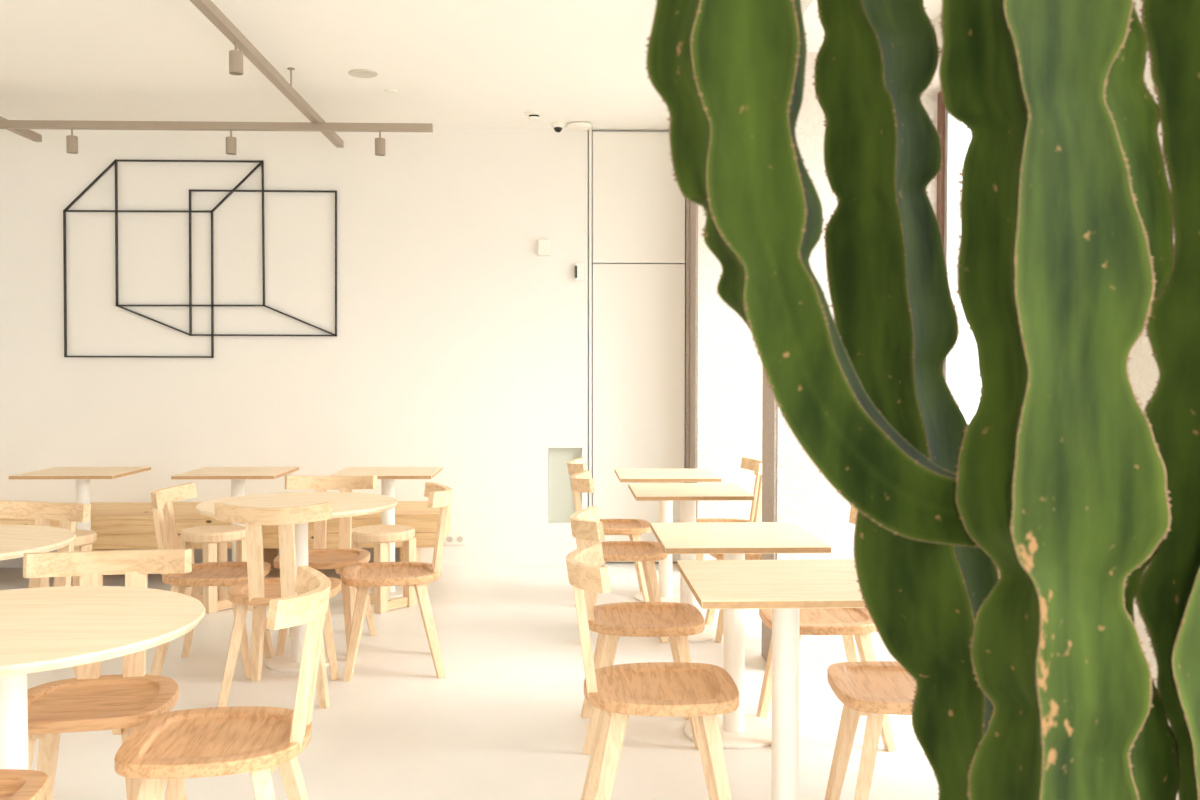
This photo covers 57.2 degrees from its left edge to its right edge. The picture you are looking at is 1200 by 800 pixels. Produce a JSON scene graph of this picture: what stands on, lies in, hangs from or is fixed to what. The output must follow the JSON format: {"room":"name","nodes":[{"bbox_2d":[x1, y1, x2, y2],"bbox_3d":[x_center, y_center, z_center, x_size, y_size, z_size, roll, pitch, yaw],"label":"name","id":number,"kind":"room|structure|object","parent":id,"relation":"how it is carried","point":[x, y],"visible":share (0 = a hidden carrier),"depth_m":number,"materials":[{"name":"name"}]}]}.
{"room":"cafe","nodes":[
{"label":"cafe","id":0,"kind":"room"},
{"bbox_2d":[0,0,669,130],"bbox_3d":[-1.999,-1.842,1.941,7.750,0.200,11.720,0,2,-2],"label":"ceiling","id":1,"kind":"structure","parent":0,"point":[448,63],"depth_m":5.99,"materials":[{"name":"paint"}]},
{"bbox_2d":[0,116,41,141],"bbox_3d":[-3.586,-1.689,3.078,0.048,0.165,8.500,0,2,-2],"label":"track","id":2,"kind":"object","parent":1,"relation":"hanging from","point":[27,133],"visible":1,"depth_m":7.15,"materials":[{"name":"metal"}]},
{"bbox_2d":[0,120,432,131],"bbox_3d":[-3.240,-1.762,6.713,4.415,0.212,0.048,0,2,-2],"label":"track","id":3,"kind":"object","parent":1,"relation":"hanging from","point":[4,124],"visible":1,"depth_m":6.73,"materials":[{"name":"metal"}]},
{"bbox_2d":[66,129,77,153],"bbox_3d":[-3.224,-1.583,6.718,0.064,0.146,0.064,0,2,-2],"label":"track spotlight","id":4,"kind":"object","parent":3,"relation":"hanging from","point":[71,140],"visible":1,"depth_m":6.70,"materials":[{"name":"metal"}]},
{"bbox_2d":[226,130,236,154],"bbox_3d":[-2.265,-1.583,6.753,0.064,0.146,0.064,0,2,-2],"label":"track spotlight","id":5,"kind":"object","parent":3,"relation":"hanging from","point":[231,142],"visible":1,"depth_m":6.73,"materials":[{"name":"metal"}]},
{"bbox_2d":[375,131,384,155],"bbox_3d":[-1.357,-1.584,6.786,0.064,0.146,0.064,0,2,-2],"label":"track spotlight","id":6,"kind":"object","parent":3,"relation":"hanging from","point":[379,142],"visible":1,"depth_m":6.76,"materials":[{"name":"metal"}]},
{"bbox_2d":[190,0,343,147],"bbox_3d":[-1.619,-1.693,3.210,0.048,0.165,8.620,0,2,-2],"label":"track","id":7,"kind":"object","parent":1,"relation":"hanging from","point":[208,8],"visible":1,"depth_m":5.47,"materials":[{"name":"metal"}]},
{"bbox_2d":[229,42,242,75],"bbox_3d":[-1.688,-1.587,5.102,0.064,0.146,0.064,0,2,-2],"label":"track spotlight","id":8,"kind":"object","parent":7,"relation":"hanging from","point":[235,56],"visible":1,"depth_m":5.08,"materials":[{"name":"metal"}]},
{"bbox_2d":[348,69,377,77],"bbox_3d":[-1.345,-1.851,6.240,0.164,0.009,0.164,0,2,-2],"label":"ceiling vent","id":9,"kind":"object","parent":1,"relation":"in","point":[360,73],"visible":1,"depth_m":6.23,"materials":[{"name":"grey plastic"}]},
{"bbox_2d":[385,89,396,92],"bbox_3d":[-1.262,-1.862,6.642,0.072,0.008,0.072,0,2,-2],"label":"ceiling sensor","id":10,"kind":"object","parent":1,"relation":"attached to","point":[389,90],"visible":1,"depth_m":6.62,"materials":[{"name":"white plastic"}]},
{"bbox_2d":[525,111,542,120],"bbox_3d":[-0.432,-1.859,7.208,0.120,0.044,0.120,0,2,-2],"label":"smoke detector","id":11,"kind":"object","parent":1,"relation":"attached to","point":[532,115],"visible":1,"depth_m":7.17,"materials":[{"name":"white plastic"}]},
{"bbox_2d":[550,121,565,131],"bbox_3d":[-0.286,-1.856,7.499,0.104,0.064,0.104,0,2,-2],"label":"dome camera","id":12,"kind":"object","parent":1,"relation":"attached to","point":[557,126],"visible":1,"depth_m":7.47,"materials":[{"name":"white plastic"}]},
{"bbox_2d":[567,122,592,130],"bbox_3d":[-0.137,-1.872,7.529,0.180,0.034,0.180,0,2,-2],"label":"smoke detector","id":13,"kind":"object","parent":1,"relation":"attached to","point":[577,126],"visible":1,"depth_m":7.48,"materials":[{"name":"white plastic"}]},
{"bbox_2d":[0,127,689,567],"bbox_3d":[-2.108,-0.369,7.742,7.550,3.050,0.200,0,2,-2],"label":"wall","id":14,"kind":"structure","parent":0,"point":[460,348],"depth_m":7.64,"materials":[{"name":"paint"}]},
{"bbox_2d":[63,159,336,357],"bbox_3d":[-2.753,-0.972,7.591,1.866,1.361,0.021,0,2,-2],"label":"wall art","id":15,"kind":"object","parent":14,"relation":"attached to","point":[261,162],"visible":1,"depth_m":7.58,"materials":[{"name":"black metal"}]},
{"bbox_2d":[444,533,465,544],"bbox_3d":[-1.017,0.975,7.710,0.150,0.080,0.012,0,2,-2],"label":"wall socket","id":16,"kind":"object","parent":14,"relation":"attached to","point":[451,538],"visible":0.94,"depth_m":7.71,"materials":[{"name":"white plastic"}]},
{"bbox_2d":[538,239,549,255],"bbox_3d":[-0.390,-1.061,7.662,0.084,0.112,0.048,0,2,-2],"label":"sensor","id":17,"kind":"object","parent":14,"relation":"attached to","point":[543,244],"visible":1,"depth_m":7.64,"materials":[{"name":"white plastic"}]},
{"bbox_2d":[548,448,581,521],"bbox_3d":[-0.248,0.600,7.791,0.234,0.524,0.008,0,2,-2],"label":"wall panel","id":18,"kind":"object","parent":14,"relation":"attached to","point":[561,499],"depth_m":7.79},
{"bbox_2d":[575,263,582,280],"bbox_3d":[-0.147,-0.895,7.680,0.061,0.124,0.037,0,2,-2],"label":"intercom","id":19,"kind":"object","parent":14,"relation":"attached to","point":[578,266],"visible":1,"depth_m":7.66,"materials":[{"name":"white plastic"}]},
{"bbox_2d":[593,264,684,561],"bbox_3d":[0.272,0.094,7.764,0.648,2.098,0.043,0,2,-2],"label":"door","id":20,"kind":"structure","parent":14,"relation":"in","point":[639,309],"depth_m":7.74,"materials":[{"name":"paint"}]},
{"bbox_2d":[593,132,684,263],"bbox_3d":[0.272,-1.418,7.724,0.648,0.912,0.043,0,2,-2],"label":"transom panel","id":21,"kind":"object","parent":14,"relation":"in","point":[639,205],"depth_m":7.70,"materials":[{"name":"paint"}]},
{"bbox_2d":[0,562,938,799],"bbox_3d":[-1.999,1.407,2.026,7.750,0.200,11.720,0,2,-2],"label":"floor","id":22,"kind":"structure","parent":0,"point":[504,721],"depth_m":4.38,"materials":[{"name":"beige concrete"}]},
{"bbox_2d":[0,769,48,799],"bbox_3d":[-1.428,0.886,2.269,0.468,0.828,0.496,0,2,-4],"label":"cafe chair","id":23,"kind":"object","parent":22,"relation":"on","point":[15,784],"visible":1,"depth_m":2.44,"materials":[{"name":"brown wood"}]},
{"bbox_2d":[0,524,75,560],"bbox_3d":[-2.369,0.882,3.935,0.904,0.750,0.904,0,2,15],"label":"round cafe table","id":24,"kind":"object","parent":22,"relation":"on","point":[15,540],"visible":0.98,"depth_m":3.98,"materials":[{"name":"beige wood"}]},
{"bbox_2d":[0,500,90,677],"bbox_3d":[-2.299,0.832,4.317,0.468,0.828,0.496,0,2,18],"label":"cafe chair","id":25,"kind":"object","parent":22,"relation":"on","point":[68,514],"visible":0.19,"depth_m":4.50,"materials":[{"name":"brown wood"}]},
{"bbox_2d":[45,529,96,586],"bbox_3d":[-3.016,0.973,6.149,0.374,0.450,0.374,-1,2,-36],"label":"wooden stool","id":26,"kind":"object","parent":22,"relation":"on","point":[84,539],"visible":0.23,"depth_m":6.11,"materials":[{"name":"brown wood"}]},
{"bbox_2d":[8,467,150,529],"bbox_3d":[-3.155,0.808,6.722,0.600,0.750,0.600,0,2,-2],"label":"cafe table","id":27,"kind":"object","parent":22,"relation":"on","point":[82,475],"visible":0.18,"depth_m":6.68,"materials":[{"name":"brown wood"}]},
{"bbox_2d":[0,586,204,769],"bbox_3d":[-1.439,0.915,2.684,0.904,0.750,0.904,0,2,-2],"label":"round cafe table","id":28,"kind":"object","parent":22,"relation":"on","point":[42,628],"visible":0.95,"depth_m":2.65,"materials":[{"name":"beige wood"}]},
{"bbox_2d":[23,549,191,799],"bbox_3d":[-1.425,0.864,3.108,0.468,0.828,0.496,0,2,-10],"label":"cafe chair","id":29,"kind":"object","parent":22,"relation":"on","point":[90,701],"visible":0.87,"depth_m":3.20,"materials":[{"name":"brown wood"}]},
{"bbox_2d":[150,482,274,678],"bbox_3d":[-1.783,0.814,5.032,0.496,0.828,0.468,0,2,-2],"label":"cafe chair","id":30,"kind":"object","parent":22,"relation":"on","point":[228,574],"visible":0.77,"depth_m":5.01,"materials":[{"name":"brown wood"}]},
{"bbox_2d":[180,525,246,613],"bbox_3d":[-2.218,0.968,6.344,0.374,0.450,0.374,1,2,36],"label":"wooden stool","id":31,"kind":"object","parent":22,"relation":"on","point":[214,538],"visible":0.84,"depth_m":6.25,"materials":[{"name":"brown wood"}]},
{"bbox_2d":[114,565,330,799],"bbox_3d":[-0.930,0.873,2.770,0.496,0.828,0.468,0,2,-7],"label":"cafe chair","id":32,"kind":"object","parent":22,"relation":"on","point":[174,746],"visible":1,"depth_m":2.70,"materials":[{"name":"brown wood"}]},
{"bbox_2d":[0,501,449,569],"bbox_3d":[-3.445,0.944,7.265,4.820,0.450,0.716,0,2,-2],"label":"bench","id":33,"kind":"object","parent":22,"relation":"on","point":[117,525],"visible":0.29,"depth_m":6.97,"materials":[{"name":"beige wood"}]},
{"bbox_2d":[171,467,298,590],"bbox_3d":[-2.209,0.808,6.722,0.600,0.750,0.600,0,2,-2],"label":"cafe table","id":34,"kind":"object","parent":22,"relation":"on","point":[237,475],"visible":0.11,"depth_m":6.68,"materials":[{"name":"beige wood"}]},
{"bbox_2d":[214,502,340,708],"bbox_3d":[-1.328,0.825,4.611,0.468,0.828,0.496,0,2,-3],"label":"cafe chair","id":35,"kind":"object","parent":22,"relation":"on","point":[253,594],"visible":0.69,"depth_m":4.42,"materials":[{"name":"brown wood"}]},
{"bbox_2d":[195,492,397,671],"bbox_3d":[-1.397,0.851,5.114,0.904,0.750,0.904,-1,2,-25],"label":"round cafe table","id":36,"kind":"object","parent":22,"relation":"on","point":[344,504],"visible":0.66,"depth_m":5.09,"materials":[{"name":"beige wood"}]},
{"bbox_2d":[273,475,376,655],"bbox_3d":[-1.366,0.802,5.469,0.468,0.828,0.496,0,2,-2],"label":"cafe chair","id":37,"kind":"object","parent":22,"relation":"on","point":[319,556],"visible":0.6,"depth_m":5.61,"materials":[{"name":"brown wood"}]},
{"bbox_2d":[351,525,415,613],"bbox_3d":[-1.256,0.968,6.344,0.374,0.450,0.374,1,2,36],"label":"wooden stool","id":38,"kind":"object","parent":22,"relation":"on","point":[381,536],"visible":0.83,"depth_m":6.25,"materials":[{"name":"brown wood"}]},
{"bbox_2d":[329,467,442,597],"bbox_3d":[-1.294,0.808,6.722,0.600,0.750,0.600,0,2,-2],"label":"cafe table","id":39,"kind":"object","parent":22,"relation":"on","point":[387,475],"visible":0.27,"depth_m":6.68,"materials":[{"name":"beige wood"}]},
{"bbox_2d":[342,482,451,680],"bbox_3d":[-0.926,0.813,5.038,0.496,0.828,0.468,0,2,-11],"label":"cafe chair","id":40,"kind":"object","parent":22,"relation":"on","point":[363,576],"visible":1,"depth_m":4.89,"materials":[{"name":"brown wood"}]},
{"bbox_2d":[567,457,650,606],"bbox_3d":[0.051,0.773,6.559,0.496,0.828,0.468,0,2,-2],"label":"cafe chair","id":41,"kind":"object","parent":22,"relation":"on","point":[633,528],"visible":0.59,"depth_m":6.42,"materials":[{"name":"brown wood"}]},
{"bbox_2d":[570,470,667,644],"bbox_3d":[0.094,0.797,5.670,0.496,0.828,0.468,0,2,-2],"label":"cafe chair","id":42,"kind":"object","parent":22,"relation":"on","point":[648,553],"visible":0.69,"depth_m":5.52,"materials":[{"name":"brown wood"}]},
{"bbox_2d":[570,506,704,754],"bbox_3d":[0.135,0.838,4.116,0.496,0.828,0.468,0,2,-2],"label":"cafe chair","id":43,"kind":"object","parent":22,"relation":"on","point":[676,621],"visible":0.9,"depth_m":4.01,"materials":[{"name":"brown wood"}]},
{"bbox_2d":[566,541,738,799],"bbox_3d":[0.148,0.861,3.216,0.496,0.828,0.468,0,2,-2],"label":"cafe chair","id":44,"kind":"object","parent":22,"relation":"on","point":[702,691],"visible":1,"depth_m":3.11,"materials":[{"name":"brown wood"}]},
{"bbox_2d":[615,468,721,602],"bbox_3d":[0.392,0.812,6.572,0.580,0.750,0.630,0,2,-2],"label":"cafe table","id":45,"kind":"object","parent":22,"relation":"on","point":[667,594],"visible":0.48,"depth_m":6.54,"materials":[{"name":"beige wood"}]},
{"bbox_2d":[628,483,754,641],"bbox_3d":[0.455,0.836,5.684,0.580,0.750,0.630,0,2,-2],"label":"cafe table","id":46,"kind":"object","parent":22,"relation":"on","point":[687,494],"visible":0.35,"depth_m":5.64,"materials":[{"name":"beige wood"}]},
{"bbox_2d":[696,457,761,559],"bbox_3d":[0.753,0.773,6.585,0.496,0.828,0.468,0,2,-3],"label":"cafe chair","id":47,"kind":"object","parent":22,"relation":"on","point":[755,465],"visible":0.12,"depth_m":6.63,"materials":[{"name":"brown wood"}]},
{"bbox_2d":[705,554,761,642],"bbox_3d":[0.805,0.796,5.696,0.496,0.828,0.468,0,2,-3],"label":"cafe chair","id":48,"kind":"object","parent":22,"relation":"on","point":[710,613],"visible":0.05,"depth_m":5.51,"materials":[{"name":"brown wood"}]},
{"bbox_2d":[650,522,831,748],"bbox_3d":[0.503,0.876,4.130,0.580,0.750,0.630,0,2,-2],"label":"cafe table","id":49,"kind":"object","parent":22,"relation":"on","point":[734,540],"visible":0.64,"depth_m":4.09,"materials":[{"name":"beige wood"}]},
{"bbox_2d":[677,559,865,799],"bbox_3d":[0.548,0.900,3.252,0.580,0.750,0.630,0,2,-2],"label":"cafe table","id":50,"kind":"object","parent":22,"relation":"on","point":[784,587],"visible":0.91,"depth_m":3.22,"materials":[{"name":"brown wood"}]},
{"bbox_2d":[756,505,896,751],"bbox_3d":[0.857,0.837,4.141,0.496,0.828,0.468,0,2,0],"label":"cafe chair","id":51,"kind":"object","parent":22,"relation":"on","point":[850,623],"visible":0.45,"depth_m":4.09,"materials":[{"name":"brown wood"}]},
{"bbox_2d":[824,571,999,799],"bbox_3d":[0.930,0.861,3.228,0.496,0.828,0.468,0,2,2],"label":"cafe chair","id":52,"kind":"object","parent":22,"relation":"on","point":[875,689],"visible":0.35,"depth_m":3.24,"materials":[{"name":"brown wood"}]},
{"bbox_2d":[645,0,1199,799],"bbox_3d":[0.385,0.255,1.048,0.578,2.154,0.542,1,2,20],"label":"potted cactus","id":53,"kind":"object","parent":22,"relation":"on","point":[1034,681],"visible":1,"depth_m":0.93,"materials":[{"name":"plant"}]},
{"bbox_2d":[697,0,1177,799],"bbox_3d":[1.286,-0.086,2.137,0.875,2.780,11.380,0,2,-2],"label":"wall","id":54,"kind":"structure","parent":0,"point":[729,420],"depth_m":4.96,"materials":[{"name":"paint"}]},
{"bbox_2d":[685,198,689,482],"bbox_3d":[0.615,-0.370,7.759,0.025,3.050,0.062,0,2,-2],"label":"trim","id":55,"kind":"structure","parent":54,"relation":"attached to","point":[687,202],"depth_m":7.73,"materials":[{"name":"metal"}]},
{"bbox_2d":[689,201,697,559],"bbox_3d":[0.643,-0.230,7.566,0.013,2.780,0.355,0,2,-2],"label":"trim","id":56,"kind":"structure","parent":54,"relation":"attached to","point":[693,359],"depth_m":7.50,"materials":[{"name":"metal"}]},
{"bbox_2d":[761,365,776,661],"bbox_3d":[0.784,-0.164,5.081,0.013,2.780,0.296,0,2,-2],"label":"trim","id":57,"kind":"structure","parent":54,"relation":"attached to","point":[769,404],"depth_m":5.08,"materials":[{"name":"metal"}]},
{"bbox_2d":[801,0,941,51],"bbox_3d":[1.310,-1.610,2.067,0.828,0.270,11.320,0,2,-2],"label":"ceiling","id":58,"kind":"structure","parent":54,"relation":"attached to","point":[814,30],"depth_m":4.43,"materials":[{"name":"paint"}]},
{"bbox_2d":[937,93,955,396],"bbox_3d":[1.568,-0.051,4.220,0.060,2.600,1.480,0,2,-2],"label":"window","id":59,"kind":"structure","parent":54,"relation":"in","point":[946,124],"depth_m":4.85,"materials":[{"name":"glass"}]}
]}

